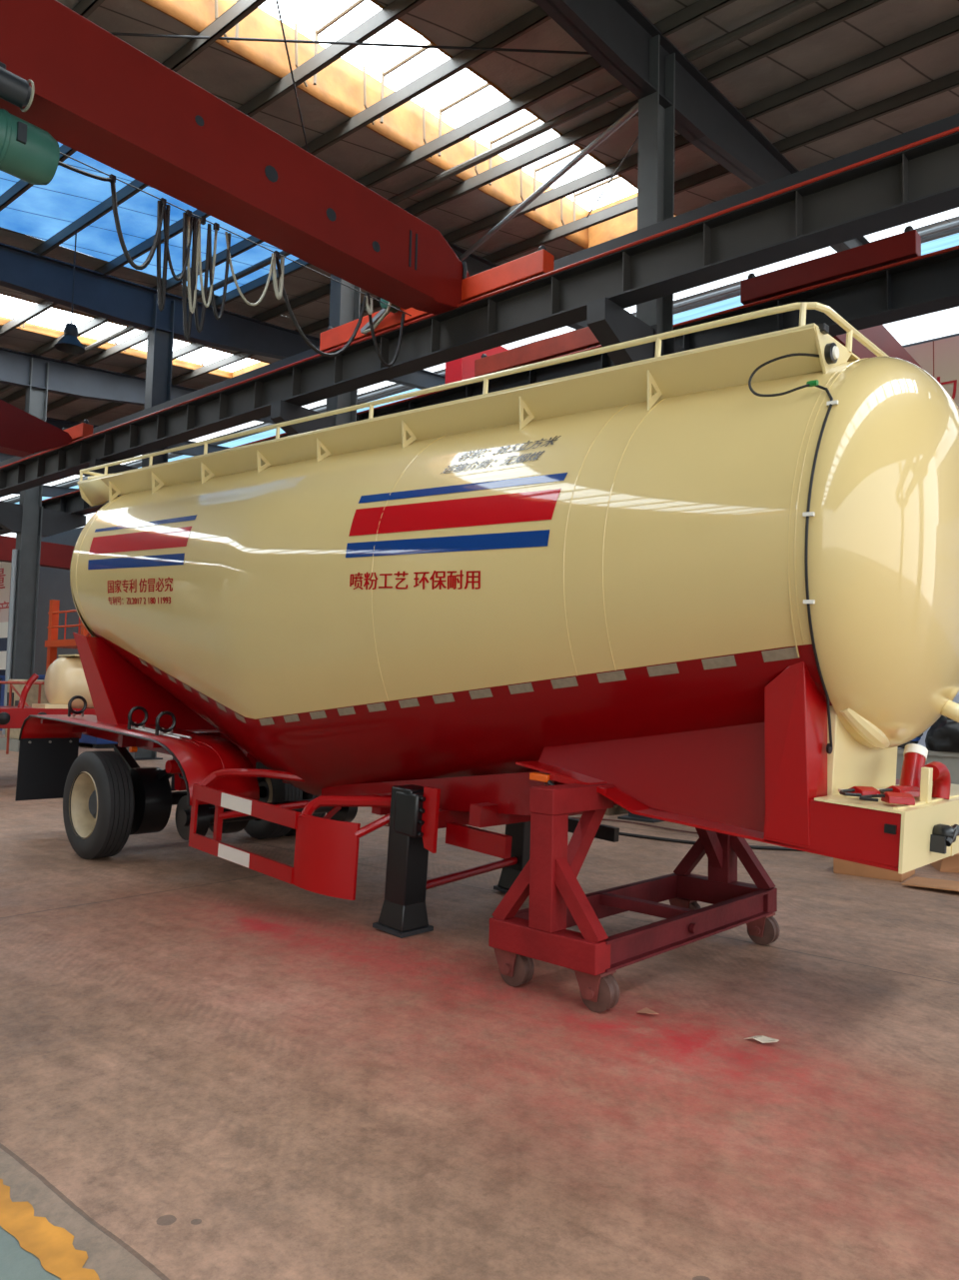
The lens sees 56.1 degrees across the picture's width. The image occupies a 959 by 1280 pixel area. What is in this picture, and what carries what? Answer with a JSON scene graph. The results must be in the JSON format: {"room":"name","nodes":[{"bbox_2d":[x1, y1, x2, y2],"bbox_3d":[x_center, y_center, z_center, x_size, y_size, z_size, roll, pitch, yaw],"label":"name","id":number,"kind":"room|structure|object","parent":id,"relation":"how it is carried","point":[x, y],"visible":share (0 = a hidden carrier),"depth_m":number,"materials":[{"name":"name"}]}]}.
{"room":"factory workshop","nodes":[
{"label":"factory workshop","id":0,"kind":"room"},
{"bbox_2d":[0,325,227,425],"bbox_3d":[-22.903,-8.260,21.567,11.400,2.932,34.200,-2,-5,40],"label":"ceiling","id":1,"kind":"structure","parent":0,"point":[16,340],"depth_m":29.79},
{"bbox_2d":[0,292,271,378],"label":"window","id":2,"kind":"structure","parent":1,"relation":"attached to","point":[11,307],"depth_m":26.02,"materials":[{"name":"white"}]},
{"bbox_2d":[0,141,298,295],"bbox_3d":[-7.388,-8.772,18.398,4.800,0.717,8.150,-2,-5,40],"label":"window","id":3,"kind":"structure","parent":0,"point":[41,212],"depth_m":18.78,"materials":[{"name":"blue glass"}]},
{"bbox_2d":[0,226,327,362],"bbox_3d":[-15.499,-8.502,15.304,3.600,2.929,34.200,-2,-5,40],"label":"ceiling","id":4,"kind":"structure","parent":0,"point":[8,237],"depth_m":21.89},
{"bbox_2d":[233,264,382,329],"bbox_3d":[-2.984,-8.919,23.609,4.800,0.485,5.450,-2,-5,40],"label":"ceiling","id":5,"kind":"structure","parent":0,"point":[305,281],"depth_m":23.14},
{"bbox_2d":[55,0,584,265],"bbox_3d":[-9.111,-8.703,9.900,3.540,2.934,34.200,-2,-5,40],"label":"ceiling","id":6,"kind":"structure","parent":0,"point":[218,70],"depth_m":15.62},
{"bbox_2d":[139,0,677,248],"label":"window","id":7,"kind":"structure","parent":6,"relation":"attached to","point":[364,76],"depth_m":15.79,"materials":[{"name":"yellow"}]},
{"bbox_2d":[0,730,958,1279],"bbox_3d":[-20.660,2.145,14.990,113.000,0.001,56.400,-2,-5,40],"label":"floor","id":8,"kind":"structure","parent":0,"point":[212,1067],"depth_m":3.90,"materials":[{"name":"concrete"}]},
{"bbox_2d":[0,675,4,730],"bbox_3d":[-15.548,2.285,31.404,2.320,2.050,1.520,-2,-5,40],"label":"bin","id":9,"kind":"object","parent":8,"relation":"on","point":[1,676],"visible":0.06,"depth_m":31.49,"materials":[{"name":"blue plastic"}]},
{"bbox_2d":[0,669,5,699],"bbox_3d":[-21.470,1.771,38.286,5.700,3.700,2.040,-2,-5,40],"label":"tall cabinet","id":10,"kind":"object","parent":8,"relation":"on","point":[2,671],"visible":0.02,"depth_m":36.40,"materials":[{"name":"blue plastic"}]},
{"bbox_2d":[0,621,7,669],"bbox_3d":[-17.847,1.364,33.833,1.600,4.100,0.090,-2,-5,40],"label":"notice board","id":11,"kind":"object","parent":8,"relation":"on","point":[3,626],"visible":0.28,"depth_m":34.01,"materials":[{"name":"white plastic"}]},
{"bbox_2d":[0,681,43,754],"bbox_3d":[-12.199,1.930,22.677,5.200,1.785,0.072,-2,-5,40],"label":"barrier","id":12,"kind":"object","parent":8,"relation":"on","point":[11,683],"visible":0.47,"depth_m":22.09,"materials":[{"name":"red metal"}]},
{"bbox_2d":[0,679,48,752],"bbox_3d":[-11.793,1.977,23.775,1.200,1.850,1.200,-2,-5,40],"label":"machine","id":13,"kind":"object","parent":8,"relation":"on","point":[32,696],"visible":0.32,"depth_m":23.34,"materials":[{"name":"metal"}]},
{"bbox_2d":[36,674,44,679],"bbox_3d":[-13.188,2.158,28.623,2.320,2.050,1.520,-2,-5,40],"label":"bin","id":14,"kind":"object","parent":8,"relation":"on","point":[41,676],"visible":0.02,"depth_m":28.18,"materials":[{"name":"blue plastic"}]},
{"bbox_2d":[0,357,85,734],"bbox_3d":[-13.135,-2.616,26.221,0.560,11.270,3.150,-2,-5,40],"label":"column","id":15,"kind":"structure","parent":8,"relation":"on","point":[28,520],"depth_m":26.15,"materials":[{"name":"grey metal"}]},
{"bbox_2d":[0,347,274,423],"bbox_3d":[-17.651,-7.853,21.084,0.283,4.126,40.300,-2,-5,40],"label":"roof beam","id":16,"kind":"structure","parent":15,"relation":"on","point":[65,378],"depth_m":27.37,"materials":[{"name":"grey metal"}]},
{"bbox_2d":[0,0,819,393],"bbox_3d":[-15.280,-8.364,29.497,91.001,0.140,0.167,-2,-5,40],"label":"beam","id":17,"kind":"structure","parent":16,"relation":"attached to","point":[787,9],"depth_m":15.61,"materials":[{"name":"metal"}]},
{"bbox_2d":[4,219,958,502],"bbox_3d":[-9.225,-8.568,36.663,91.001,0.140,0.146,-2,-5,40],"label":"beam","id":18,"kind":"structure","parent":16,"relation":"attached to","point":[955,224],"depth_m":24.07,"materials":[{"name":"grey"}]},
{"bbox_2d":[0,654,95,728],"bbox_3d":[-8.986,1.440,17.278,6.300,2.210,4.670,-2,-5,40],"label":"trailer","id":19,"kind":"object","parent":8,"relation":"on","point":[65,678],"visible":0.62,"depth_m":15.10,"materials":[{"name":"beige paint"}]},
{"bbox_2d":[0,712,9,724],"bbox_3d":[-7.533,1.242,14.241,0.050,0.197,0.200,-2,-5,40],"label":"socket","id":20,"kind":"object","parent":19,"relation":"attached to","point":[4,716],"depth_m":14.24,"materials":[{"name":"black paint"}]},
{"bbox_2d":[0,1179,99,1279],"bbox_3d":[-1.185,1.771,2.583,12.768,0.001,0.154,-2,-5,40],"label":"floor marking","id":21,"kind":"object","parent":8,"relation":"on","point":[54,1247],"depth_m":2.66,"materials":[{"name":"yellow paint"}]},
{"bbox_2d":[44,599,90,671],"bbox_3d":[-13.353,0.970,33.198,6.300,5.000,2.600,-2,-5,40],"label":"platform","id":22,"kind":"object","parent":8,"relation":"on","point":[53,642],"visible":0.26,"depth_m":34.16,"materials":[{"name":"orange metal"}]},
{"bbox_2d":[78,733,117,748],"bbox_3d":[-10.916,2.042,26.048,2.320,2.050,1.520,-2,-5,40],"label":"bin","id":23,"kind":"object","parent":8,"relation":"on","point":[85,739],"visible":0.14,"depth_m":25.05,"materials":[{"name":"blue plastic"}]},
{"bbox_2d":[88,292,174,760],"bbox_3d":[-7.915,-2.785,21.805,0.560,11.270,3.150,-2,-5,40],"label":"column","id":24,"kind":"structure","parent":8,"relation":"on","point":[160,344],"depth_m":21.93,"materials":[{"name":"metal"}]},
{"bbox_2d":[0,242,445,389],"bbox_3d":[-12.430,-8.023,16.668,0.283,4.126,40.300,-2,-5,40],"label":"roof beam","id":25,"kind":"structure","parent":24,"relation":"on","point":[108,297],"depth_m":21.61,"materials":[{"name":"blue metal"}]},
{"bbox_2d":[270,273,360,435],"bbox_3d":[-2.694,-2.955,17.388,0.560,11.270,3.150,-2,-5,40],"label":"column","id":26,"kind":"structure","parent":8,"relation":"on","point":[345,302],"depth_m":17.36,"materials":[{"name":"metal"}]},
{"bbox_2d":[446,240,588,329],"bbox_3d":[-7.210,-8.193,12.252,0.283,4.126,40.300,-2,-5,40],"label":"roof beam","id":27,"kind":"structure","parent":26,"relation":"on","point":[476,264],"depth_m":20.65,"materials":[{"name":"grey metal"}]},
{"bbox_2d":[459,101,638,261],"bbox_3d":[1.107,-8.472,17.044,0.110,0.710,7.573,3,-4,-25],"label":"rod","id":28,"kind":"object","parent":27,"relation":"attached to","point":[634,110],"visible":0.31,"depth_m":16.33,"materials":[{"name":"grey metal"}]},
{"bbox_2d":[14,301,958,938],"bbox_3d":[-0.864,0.017,7.811,9.354,4.192,2.616,-2,-5,43],"label":"trailer","id":29,"kind":"object","parent":8,"relation":"on","point":[716,586],"visible":1,"depth_m":5.48,"materials":[{"name":"beige paint"}]},
{"bbox_2d":[529,772,607,794],"bbox_3d":[0.517,0.859,5.335,0.541,0.112,0.059,-2,-5,43],"label":"marker lamp","id":30,"kind":"object","parent":29,"relation":"attached to","point":[558,776],"depth_m":5.38,"materials":[{"name":"orange"}]},
{"bbox_2d":[817,322,829,334],"bbox_3d":[1.739,-1.576,4.563,0.050,0.040,0.060,2,-2,43],"label":"lamp","id":31,"kind":"object","parent":29,"relation":"on","point":[823,329],"depth_m":4.54,"materials":[{"name":"black paint"}]},
{"bbox_2d":[824,342,839,364],"bbox_3d":[1.810,-1.471,4.611,0.050,0.106,0.104,-2,-5,43],"label":"round lamp","id":32,"kind":"object","parent":29,"relation":"attached to","point":[831,351],"depth_m":4.59,"materials":[{"name":"white plastic"}]},
{"bbox_2d":[838,786,881,797],"bbox_3d":[1.799,0.733,4.346,0.289,0.057,0.172,5,-5,-42],"label":"coupling","id":33,"kind":"object","parent":29,"relation":"on","point":[855,790],"visible":0.87,"depth_m":4.33,"materials":[{"name":"red paint"}]},
{"bbox_2d":[859,791,915,805],"bbox_3d":[1.885,0.737,4.220,0.270,0.056,0.170,2,-4,-9],"label":"coupling","id":34,"kind":"object","parent":29,"relation":"on","point":[887,796],"visible":1,"depth_m":4.16,"materials":[{"name":"red paint"}]},
{"bbox_2d":[877,785,920,797],"bbox_3d":[2.063,0.753,4.481,0.366,0.062,0.176,5,-5,-42],"label":"coupling","id":35,"kind":"object","parent":29,"relation":"on","point":[914,790],"visible":0.56,"depth_m":4.46,"materials":[{"name":"red paint"}]},
{"bbox_2d":[604,805,628,815],"bbox_3d":[1.668,2.475,13.492,1.200,0.125,0.800,-2,-5,40],"label":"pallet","id":36,"kind":"object","parent":8,"relation":"on","point":[616,809],"visible":0.1,"depth_m":12.96,"materials":[{"name":"brown wood"}]},
{"bbox_2d":[488,783,780,1013],"bbox_3d":[1.071,1.451,5.677,0.810,1.140,2.130,-2,-5,43],"label":"cart","id":37,"kind":"object","parent":8,"relation":"on","point":[558,900],"visible":0.96,"depth_m":5.10,"materials":[{"name":"paint"}]},
{"bbox_2d":[571,817,697,834],"bbox_3d":[2.813,2.406,11.354,5.880,0.021,0.564,-1,-4,26],"label":"cable","id":38,"kind":"object","parent":8,"relation":"on","point":[572,817],"visible":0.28,"depth_m":11.73,"materials":[{"name":"brown plastic"}]},
{"bbox_2d":[586,33,687,823],"bbox_3d":[2.526,-3.125,12.972,0.560,11.270,3.150,-2,-5,40],"label":"column","id":39,"kind":"structure","parent":8,"relation":"on","point":[611,324],"depth_m":13.00,"materials":[{"name":"grey metal"}]},
{"bbox_2d":[586,135,638,217],"bbox_3d":[2.484,-8.491,16.272,0.028,1.028,5.026,2,-4,-5],"label":"rod","id":40,"kind":"object","parent":39,"relation":"attached to","point":[638,136],"visible":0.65,"depth_m":16.47,"materials":[{"name":"grey metal"}]},
{"bbox_2d":[533,0,870,252],"bbox_3d":[-1.989,-8.362,7.835,0.283,4.126,40.300,-2,-5,40],"label":"roof beam","id":41,"kind":"structure","parent":39,"relation":"on","point":[616,33],"depth_m":13.74,"materials":[{"name":"grey metal"}]},
{"bbox_2d":[636,1007,658,1014],"bbox_3d":[0.873,1.936,4.678,0.110,0.024,0.056,-2,-5,43],"label":"dry leaf","id":42,"kind":"object","parent":8,"relation":"on","point":[644,1010],"visible":1,"depth_m":4.69,"materials":[{"name":"brown plant"}]},
{"bbox_2d":[619,832,802,851],"bbox_3d":[3.423,2.339,10.108,9.367,0.035,0.432,-1,-4,26],"label":"cable","id":43,"kind":"object","parent":8,"relation":"on","point":[621,833],"visible":0.23,"depth_m":10.42,"materials":[{"name":"black plastic"}]},
{"bbox_2d":[744,1035,779,1043],"bbox_3d":[1.361,1.922,4.339,0.160,0.029,0.073,-1,-4,28],"label":"paper scrap","id":44,"kind":"object","parent":8,"relation":"on","point":[764,1039],"visible":1,"depth_m":4.33,"materials":[{"name":"white paper"}]},
{"bbox_2d":[833,857,915,882],"bbox_3d":[3.868,2.183,8.811,0.620,0.203,0.550,-2,-5,37],"label":"cardboard box","id":45,"kind":"object","parent":8,"relation":"on","point":[840,866],"visible":0.42,"depth_m":8.61,"materials":[{"name":"brown cardboard"}]},
{"bbox_2d":[898,691,958,748],"bbox_3d":[9.863,0.294,11.647,16.000,4.600,0.107,-2,-5,40],"label":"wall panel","id":46,"kind":"object","parent":8,"relation":"on","point":[956,699],"depth_m":13.97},
{"bbox_2d":[901,876,958,891],"bbox_3d":[4.264,2.200,8.044,0.800,0.050,0.440,-2,-5,43],"label":"cardboard sheet","id":47,"kind":"object","parent":8,"relation":"on","point":[952,885],"visible":1,"depth_m":8.11,"materials":[{"name":"brown cardboard"}]},
{"bbox_2d":[929,853,958,873],"bbox_3d":[5.187,2.133,9.038,1.120,0.390,1.019,0,-4,15],"label":"cardboard box","id":48,"kind":"object","parent":8,"relation":"on","point":[950,863],"visible":0.22,"depth_m":8.96,"materials":[{"name":"brown cardboard"}]},
{"bbox_3d":[-28.796,-2.107,39.470,0.560,11.270,3.150,-2,-5,40],"label":"column","id":49,"kind":"structure","parent":8,"relation":"on","visible":0},
{"bbox_2d":[12,484,78,497],"bbox_3d":[-33.312,-7.345,34.333,0.285,4.126,40.300,-2,-5,40],"label":"roof beam","id":50,"kind":"structure","parent":49,"relation":"on","point":[48,491],"depth_m":47.28,"materials":[{"name":"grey metal"}]},
{"bbox_3d":[-18.355,-2.446,30.637,0.560,11.270,3.150,-2,-5,40],"label":"column","id":51,"kind":"structure","parent":8,"relation":"on","visible":0},
{"bbox_2d":[45,417,229,456],"bbox_3d":[-22.871,-7.684,25.501,0.282,4.126,40.300,-2,-5,40],"label":"roof beam","id":52,"kind":"structure","parent":51,"relation":"on","point":[196,451],"depth_m":37.84,"materials":[{"name":"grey metal"}]},
{"bbox_3d":[-23.576,-2.277,35.054,0.560,11.270,3.150,-2,-5,40],"label":"column","id":53,"kind":"structure","parent":8,"relation":"on","visible":0},
{"bbox_2d":[0,452,92,476],"bbox_3d":[-28.091,-7.514,29.917,0.284,4.126,40.300,-2,-5,40],"label":"roof beam","id":54,"kind":"structure","parent":53,"relation":"on","point":[3,457],"depth_m":38.91,"materials":[{"name":"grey metal"}]},
{"bbox_3d":[18.188,-3.633,-0.277,0.560,11.270,3.150,-2,-5,40],"label":"column","id":55,"kind":"structure","parent":8,"relation":"on","visible":0},
{"bbox_2d":[0,126,958,497],"bbox_3d":[-16.708,-4.218,27.650,91.001,0.685,0.439,-2,-5,40],"label":"beam","id":56,"kind":"structure","parent":55,"relation":"on","point":[917,180],"depth_m":12.24,"materials":[{"name":"metal"}]},
{"bbox_2d":[0,399,92,457],"bbox_3d":[-15.324,-5.407,15.510,1.350,1.230,17.130,-2,-5,40],"label":"crane","id":57,"kind":"object","parent":56,"relation":"on","point":[22,434],"visible":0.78,"depth_m":20.93,"materials":[{"name":"red metal"}]},
{"bbox_2d":[0,0,554,352],"bbox_3d":[-6.312,-5.959,7.907,4.850,1.110,17.130,-2,-5,40],"label":"crane","id":58,"kind":"object","parent":56,"relation":"on","point":[99,96],"visible":0.9,"depth_m":10.55,"materials":[{"name":"red metal"}]},
{"bbox_2d":[0,61,59,184],"bbox_3d":[-4.915,-5.021,8.300,0.867,0.910,1.950,-2,-5,40],"label":"electric hoist","id":59,"kind":"object","parent":58,"relation":"hanging from","point":[29,153],"visible":1,"depth_m":8.59,"materials":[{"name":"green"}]},
{"bbox_2d":[57,151,411,366],"bbox_3d":[-3.199,-4.527,11.764,0.108,1.712,7.200,-2,-5,40],"label":"cable festoon","id":60,"kind":"object","parent":58,"relation":"hanging from","point":[191,223],"visible":0.98,"depth_m":11.32,"materials":[{"name":"black plastic"}]},
{"bbox_2d":[0,244,958,535],"bbox_3d":[-15.029,-4.054,29.629,91.001,0.685,0.439,-2,-5,40],"label":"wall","id":61,"kind":"structure","parent":55,"relation":"on","point":[928,283],"depth_m":12.83,"materials":[{"name":"grey metal"}]},
{"bbox_2d":[0,535,74,569],"bbox_3d":[-20.905,-4.084,42.044,3.000,1.110,11.530,-2,-5,40],"label":"crane","id":62,"kind":"object","parent":61,"relation":"on","point":[56,556],"visible":0.21,"depth_m":42.43,"materials":[{"name":"red metal"}]},
{"bbox_2d":[445,326,600,383],"bbox_3d":[4.380,-5.030,20.665,3.850,1.360,11.530,-2,-5,40],"label":"crane","id":63,"kind":"object","parent":61,"relation":"on","point":[498,359],"visible":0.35,"depth_m":16.23,"materials":[{"name":"red metal"}]},
{"bbox_2d":[740,225,958,407],"bbox_3d":[8.575,-5.042,17.105,2.450,1.110,11.530,-2,-5,40],"label":"crane","id":64,"kind":"object","parent":61,"relation":"on","point":[906,245],"visible":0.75,"depth_m":12.84,"materials":[{"name":"red metal"}]},
{"bbox_3d":[13.672,-8.871,-5.413,0.280,4.125,40.300,-2,-5,40],"label":"roof beam","id":65,"kind":"structure","parent":55,"relation":"on","visible":0},
{"bbox_2d":[9,226,958,503],"bbox_3d":[-8.998,-8.575,36.931,91.001,0.140,0.146,-2,-5,40],"label":"beam","id":66,"kind":"structure","parent":65,"relation":"attached to","point":[953,231],"depth_m":24.51,"materials":[{"name":"grey"}]},
{"bbox_2d":[0,215,958,501],"bbox_3d":[-9.124,-8.723,36.788,91.001,0.071,0.405,-2,-5,40],"label":"ceiling","id":67,"kind":"structure","parent":0,"point":[954,219],"depth_m":24.41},
{"bbox_2d":[0,206,958,499],"bbox_3d":[-9.609,-8.754,36.216,91.001,0.094,1.101,-2,-5,40],"label":"window","id":68,"kind":"structure","parent":67,"relation":"attached to","point":[955,211],"depth_m":23.43,"materials":[{"name":"white glass"}]},
{"bbox_2d":[14,232,958,503],"bbox_3d":[-8.136,-8.803,37.959,91.000,0.225,2.651,-2,-5,40],"label":"window","id":69,"kind":"structure","parent":67,"relation":"attached to","point":[950,241],"depth_m":25.47,"materials":[{"name":"white glass"}]},
{"bbox_2d":[33,333,958,674],"bbox_3d":[-7.388,-1.561,38.565,91.001,11.000,0.158,-2,-5,40],"label":"wall","id":70,"kind":"structure","parent":0,"point":[54,584],"depth_m":53.83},
{"bbox_2d":[0,561,11,622],"bbox_3d":[-35.115,-2.377,61.810,14.700,7.600,0.034,-2,-5,40],"label":"banner","id":71,"kind":"object","parent":70,"relation":"attached to","point":[5,568],"visible":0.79,"depth_m":58.06,"materials":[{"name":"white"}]},
{"bbox_2d":[0,306,958,537],"bbox_3d":[-7.286,-7.850,38.927,91.000,1.600,0.001,-2,-5,40],"label":"window","id":72,"kind":"structure","parent":70,"relation":"in","point":[943,323],"depth_m":23.08,"materials":[{"name":"white glass"}]},
{"bbox_2d":[904,335,958,406],"bbox_3d":[12.214,-4.854,21.981,17.500,5.500,0.035,-2,-5,40],"label":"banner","id":73,"kind":"object","parent":70,"relation":"attached to","point":[940,358],"visible":0.17,"depth_m":22.62,"materials":[{"name":"red"}]},
{"bbox_2d":[375,0,958,215],"bbox_3d":[-1.586,-8.955,3.534,11.540,2.932,34.200,-2,-5,40],"label":"ceiling","id":74,"kind":"structure","parent":0,"point":[459,23],"depth_m":14.35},
{"bbox_2d":[896,748,958,784],"bbox_3d":[7.307,1.963,10.885,15.000,1.060,0.332,-2,-5,40],"label":"wall","id":75,"kind":"structure","parent":0,"point":[950,759],"depth_m":11.78,"materials":[{"name":"concrete"}]},
{"bbox_2d":[897,733,923,748],"bbox_3d":[5.659,1.354,12.329,0.790,0.264,0.298,-2,-5,40],"label":"coil","id":76,"kind":"object","parent":75,"relation":"on","point":[915,740],"visible":0.11,"depth_m":12.09,"materials":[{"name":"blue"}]},
{"bbox_2d":[925,715,958,752],"bbox_3d":[6.362,1.165,11.741,1.026,0.597,0.457,-2,-5,40],"label":"tarpaulin","id":77,"kind":"object","parent":75,"relation":"on","point":[943,735],"visible":0.91,"depth_m":11.78,"materials":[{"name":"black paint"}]},
{"bbox_3d":[-55.267,-2.507,52.630,0.200,12.600,40.400,-2,-5,40],"label":"wall","id":78,"kind":"structure","parent":0,"visible":0},
{"bbox_2d":[0,112,958,466],"bbox_3d":[-16.305,-4.881,28.153,91.000,0.400,0.097,-2,-5,40],"label":"beam","id":79,"kind":"structure","parent":78,"relation":"attached to","point":[951,122],"depth_m":11.88,"materials":[{"name":"grey metal"}]},
{"bbox_3d":[7.747,-3.294,8.556,0.560,11.270,3.150,-2,-5,40],"label":"column","id":80,"kind":"structure","parent":0,"visible":0},
{"bbox_3d":[3.231,-8.532,3.419,0.280,4.125,40.300,-2,-5,40],"label":"roof beam","id":81,"kind":"structure","parent":80,"relation":"on","visible":0},
{"bbox_2d":[71,0,104,18],"bbox_3d":[-19.613,-8.227,24.370,91.000,0.220,0.099,-2,-5,40],"label":"beam","id":82,"kind":"structure","parent":81,"relation":"attached to","point":[85,8],"depth_m":12.28,"materials":[{"name":"metal"}]},
{"bbox_2d":[0,0,266,211],"bbox_3d":[-18.668,-8.258,25.489,91.000,0.220,0.099,-2,-5,40],"label":"beam","id":83,"kind":"structure","parent":81,"relation":"attached to","point":[240,10],"depth_m":13.15,"materials":[{"name":"metal"}]},
{"bbox_2d":[275,0,308,151],"bbox_3d":[-2.875,-8.546,14.122,0.028,0.028,4.031,1,-4,-4],"label":"rod","id":84,"kind":"object","parent":83,"relation":"attached to","point":[276,0],"visible":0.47,"depth_m":13.58,"materials":[{"name":"grey metal"}]},
{"bbox_2d":[109,31,589,54],"bbox_3d":[-1.934,-8.669,13.070,7.285,0.286,0.036,2,-4,-4],"label":"rod","id":85,"kind":"object","parent":83,"relation":"attached to","point":[113,33],"visible":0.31,"depth_m":13.07,"materials":[{"name":"grey metal"}]},
{"bbox_2d":[30,0,425,256],"bbox_3d":[-17.722,-8.290,26.608,91.000,0.220,0.121,-2,-5,40],"label":"beam","id":86,"kind":"structure","parent":81,"relation":"attached to","point":[396,9],"depth_m":14.08,"materials":[{"name":"metal"}]},
{"bbox_2d":[53,230,85,354],"bbox_3d":[-8.383,-7.229,18.556,0.600,2.500,0.600,-2,-5,40],"label":"lamp","id":87,"kind":"object","parent":86,"relation":"hanging from","point":[69,344],"visible":1,"depth_m":18.50,"materials":[{"name":"grey metal"}]},
{"bbox_2d":[0,5,551,336],"bbox_3d":[-16.777,-8.322,27.727,91.000,0.220,0.102,-2,-5,40],"label":"beam","id":88,"kind":"structure","parent":81,"relation":"attached to","point":[537,16],"depth_m":14.75,"materials":[{"name":"metal"}]},
{"bbox_2d":[27,0,737,356],"bbox_3d":[-15.831,-8.354,28.846,91.000,0.220,0.121,-2,-5,40],"label":"beam","id":89,"kind":"structure","parent":81,"relation":"attached to","point":[684,17],"depth_m":15.33,"materials":[{"name":"metal"}]},
{"bbox_2d":[0,0,888,403],"bbox_3d":[-14.886,-8.385,29.965,91.000,0.220,0.099,-2,-5,40],"label":"beam","id":90,"kind":"structure","parent":81,"relation":"attached to","point":[839,13],"depth_m":15.96,"materials":[{"name":"metal"}]},
{"bbox_2d":[46,14,958,412],"bbox_3d":[-13.940,-8.417,31.083,91.000,0.220,0.099,-2,-5,40],"label":"beam","id":91,"kind":"structure","parent":81,"relation":"attached to","point":[946,29],"depth_m":16.18,"materials":[{"name":"metal"}]},
{"bbox_2d":[65,70,958,422],"bbox_3d":[-12.995,-8.449,32.202,91.000,0.220,0.121,-2,-5,40],"label":"beam","id":92,"kind":"structure","parent":81,"relation":"attached to","point":[943,84],"depth_m":17.68,"materials":[{"name":"metal"}]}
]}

